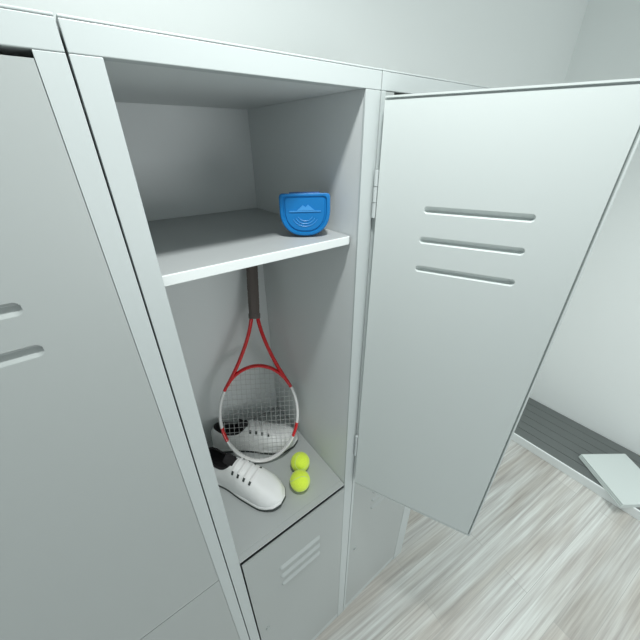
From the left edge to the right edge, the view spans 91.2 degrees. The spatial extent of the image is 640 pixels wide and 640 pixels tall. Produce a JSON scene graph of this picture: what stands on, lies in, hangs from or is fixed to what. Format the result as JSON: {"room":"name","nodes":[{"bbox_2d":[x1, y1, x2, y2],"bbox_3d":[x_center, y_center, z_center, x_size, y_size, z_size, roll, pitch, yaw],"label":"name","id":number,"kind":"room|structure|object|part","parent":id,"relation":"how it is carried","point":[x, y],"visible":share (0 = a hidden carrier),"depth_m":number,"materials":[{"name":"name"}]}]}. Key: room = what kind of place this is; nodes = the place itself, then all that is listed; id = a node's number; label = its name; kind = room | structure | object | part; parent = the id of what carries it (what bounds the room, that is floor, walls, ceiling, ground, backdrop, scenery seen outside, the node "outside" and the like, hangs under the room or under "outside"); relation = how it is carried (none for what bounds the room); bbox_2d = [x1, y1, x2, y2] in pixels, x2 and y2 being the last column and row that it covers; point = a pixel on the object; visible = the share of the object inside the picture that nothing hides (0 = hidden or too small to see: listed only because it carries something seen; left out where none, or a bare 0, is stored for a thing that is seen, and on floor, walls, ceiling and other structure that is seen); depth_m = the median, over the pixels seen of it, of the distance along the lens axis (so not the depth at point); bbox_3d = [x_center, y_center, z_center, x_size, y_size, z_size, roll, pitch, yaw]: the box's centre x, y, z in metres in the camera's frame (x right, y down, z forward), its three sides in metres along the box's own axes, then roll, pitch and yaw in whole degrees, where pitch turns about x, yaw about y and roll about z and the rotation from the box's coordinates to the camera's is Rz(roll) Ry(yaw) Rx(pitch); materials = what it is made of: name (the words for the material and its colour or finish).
{"room":"locker room","nodes":[
{"label":"locker room","id":0,"kind":"room"},
{"bbox_2d":[0,0,588,87],"bbox_3d":[-0.543,0.031,1.133,5.415,3.050,0.100,-21,35,-31],"label":"wall","id":1,"kind":"structure","parent":0,"point":[488,43],"depth_m":1.16,"materials":[{"name":"white paint"}]},
{"bbox_2d":[224,439,639,639],"bbox_3d":[0.716,2.189,0.345,5.315,0.050,4.195,-21,35,-31],"label":"floor","id":2,"kind":"structure","parent":0,"point":[544,556],"depth_m":1.71,"materials":[{"name":"grey wood"}]},
{"bbox_2d":[0,4,249,639],"bbox_3d":[-0.546,0.638,0.859,0.435,2.162,0.451,-21,35,-31],"label":"locker","id":3,"kind":"object","parent":2,"relation":"on","point":[107,530],"visible":1,"depth_m":0.45,"materials":[{"name":"white metal"}]},
{"bbox_3d":[-0.554,-0.304,0.331,0.435,0.002,0.445,-21,35,-31],"label":"panel","id":4,"kind":"part","parent":3,"relation":"part of","materials":[{"name":"grey metal"}]},
{"bbox_3d":[-0.425,-0.208,0.189,0.435,0.026,0.018,-21,35,-31],"label":"rail","id":5,"kind":"part","parent":3,"relation":"part of","materials":[{"name":"grey metal"}]},
{"bbox_3d":[-0.680,0.552,1.016,0.426,2.159,0.004,-21,35,-31],"label":"panel","id":6,"kind":"part","parent":3,"relation":"part of","materials":[{"name":"white metal"}]},
{"bbox_3d":[-0.409,1.177,0.963,0.379,1.020,0.011,-21,35,-31],"label":"door","id":7,"kind":"part","parent":3,"relation":"part of","materials":[{"name":"grey metal"}]},
{"bbox_2d":[56,13,639,639],"bbox_3d":[-0.033,0.546,1.016,0.598,2.162,0.778,-21,35,-31],"label":"locker","id":8,"kind":"object","parent":2,"relation":"on","point":[494,205],"visible":1,"depth_m":0.66,"materials":[{"name":"white metal"}]},
{"bbox_3d":[-0.374,0.568,0.982,0.004,2.161,0.433,-21,35,-31],"label":"panel","id":9,"kind":"part","parent":8,"relation":"part of","materials":[{"name":"white metal"}]},
{"bbox_3d":[-0.343,0.425,1.236,0.396,2.159,0.004,-21,35,-31],"label":"panel","id":10,"kind":"part","parent":8,"relation":"part of","materials":[{"name":"white metal"}]},
{"bbox_3d":[-0.204,-0.435,0.559,0.435,0.002,0.445,-21,35,-31],"label":"panel","id":11,"kind":"part","parent":8,"relation":"part of","materials":[{"name":"grey metal"}]},
{"bbox_3d":[-0.076,-0.339,0.417,0.435,0.026,0.018,-21,35,-31],"label":"rail","id":12,"kind":"part","parent":8,"relation":"part of","materials":[{"name":"grey metal"}]},
{"bbox_3d":[-0.066,0.604,0.943,0.435,2.133,0.005,-21,35,-31],"label":"frame","id":13,"kind":"part","parent":8,"relation":"part of","materials":[{"name":"grey metal"}]},
{"bbox_2d":[208,447,285,511],"bbox_3d":[-0.251,0.487,1.005,0.306,0.122,0.112,12,32,21],"label":"sneaker","id":14,"kind":"object","parent":8,"relation":"in","point":[249,482],"visible":0.77,"depth_m":0.97,"materials":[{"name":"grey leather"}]},
{"bbox_2d":[147,208,350,275],"bbox_3d":[-0.219,-0.189,0.693,0.394,0.016,0.418,-21,35,-31],"label":"shelf","id":15,"kind":"object","parent":8,"relation":"attached to","point":[205,241],"depth_m":0.63,"materials":[{"name":"grey metal"}]},
{"bbox_2d":[211,419,297,454],"bbox_3d":[-0.239,0.408,1.143,0.314,0.122,0.112,-2,29,-3],"label":"sneaker","id":16,"kind":"object","parent":8,"relation":"in","point":[218,440],"visible":0.8,"depth_m":1.12,"materials":[{"name":"grey leather"}]},
{"bbox_2d":[218,265,298,462],"bbox_3d":[-0.191,0.157,0.999,0.223,0.692,0.263,17,34,28],"label":"tennis racket","id":17,"kind":"object","parent":8,"relation":"in","point":[252,272],"visible":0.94,"depth_m":1.04,"materials":[{"name":"red paint"}]},
{"bbox_3d":[-0.261,0.100,1.013,0.102,0.236,0.021,-2,11,-7],"label":"throat arm","id":18,"kind":"part","parent":17,"relation":"part of","materials":[{"name":"red paint"}]},
{"bbox_3d":[-0.205,0.321,1.063,0.269,0.359,0.021,-2,11,-7],"label":"head frame","id":19,"kind":"part","parent":17,"relation":"part of","materials":[{"name":"red paint"}]},
{"bbox_3d":[-0.155,0.097,1.026,0.102,0.236,0.021,-2,11,-7],"label":"throat arm","id":20,"kind":"part","parent":17,"relation":"part of","materials":[{"name":"red paint"}]},
{"bbox_3d":[-0.062,1.054,1.193,0.366,1.004,0.011,-21,35,-31],"label":"door","id":21,"kind":"part","parent":8,"relation":"part of","materials":[{"name":"grey metal"}]},
{"bbox_2d":[290,469,309,491],"bbox_3d":[-0.065,0.517,1.008,0.066,0.065,0.065,-4,30,-7],"label":"tennis ball","id":22,"kind":"object","parent":8,"relation":"on","point":[299,479],"visible":1,"depth_m":0.99,"materials":[{"name":"fabric"}]},
{"bbox_2d":[291,451,309,470],"bbox_3d":[-0.068,0.483,1.067,0.065,0.065,0.065,21,36,32],"label":"tennis ball","id":23,"kind":"object","parent":8,"relation":"on","point":[299,460],"visible":0.9,"depth_m":1.05,"materials":[{"name":"fabric"}]},
{"bbox_2d":[279,192,329,235],"bbox_3d":[-0.030,-0.214,0.634,0.100,0.083,0.043,-2,29,-3],"label":"case","id":24,"kind":"object","parent":8,"relation":"on","point":[301,213],"visible":1,"depth_m":0.62,"materials":[{"name":"blue plastic"}]},
{"bbox_3d":[-0.040,0.445,1.196,0.034,2.161,0.440,-21,35,-31],"label":"panel","id":25,"kind":"part","parent":8,"relation":"part of","materials":[{"name":"white metal"}]},
{"bbox_3d":[0.275,0.117,0.721,0.353,1.054,0.026,14,33,24],"label":"door","id":26,"kind":"part","parent":8,"relation":"part of","materials":[{"name":"grey metal"}]},
{"bbox_2d":[343,69,491,610],"bbox_3d":[0.153,0.376,1.315,0.435,2.162,0.451,-21,35,-31],"label":"locker","id":27,"kind":"object","parent":2,"relation":"on","point":[377,523],"visible":0.18,"depth_m":1.28,"materials":[{"name":"white metal"}]},
{"bbox_3d":[0.268,0.923,1.404,0.359,1.020,0.011,-21,35,-31],"label":"door","id":28,"kind":"part","parent":27,"relation":"part of","materials":[{"name":"grey metal"}]},
{"bbox_3d":[0.284,0.473,1.171,0.435,2.133,0.005,-21,35,-31],"label":"frame","id":29,"kind":"part","parent":27,"relation":"part of","materials":[{"name":"grey metal"}]},
{"bbox_3d":[0.274,-0.470,0.645,0.435,0.026,0.018,-21,35,-31],"label":"rail","id":30,"kind":"part","parent":27,"relation":"part of","materials":[{"name":"grey metal"}]},
{"bbox_3d":[0.145,-0.566,0.787,0.435,0.002,0.445,-21,35,-31],"label":"panel","id":31,"kind":"part","parent":27,"relation":"part of","materials":[{"name":"grey metal"}]},
{"bbox_2d":[511,397,639,520],"bbox_3d":[2.508,1.345,1.700,0.526,0.068,3.789,-21,35,-31],"label":"bench","id":32,"kind":"object","parent":2,"relation":"on","point":[555,438],"visible":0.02,"depth_m":2.37,"materials":[{"name":"grey"}]},
{"bbox_2d":[579,454,639,507],"bbox_3d":[2.031,1.064,2.099,0.335,0.033,0.364,0,29,0],"label":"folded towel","id":33,"kind":"object","parent":32,"relation":"on","point":[618,474],"visible":1,"depth_m":2.10,"materials":[{"name":"white fabric"}]},
{"bbox_2d":[530,0,639,454],"bbox_3d":[2.871,0.072,1.020,0.100,3.050,4.195,-21,35,-31],"label":"wall","id":34,"kind":"structure","parent":0,"point":[589,375],"depth_m":2.17,"materials":[{"name":"white paint"}]}
]}

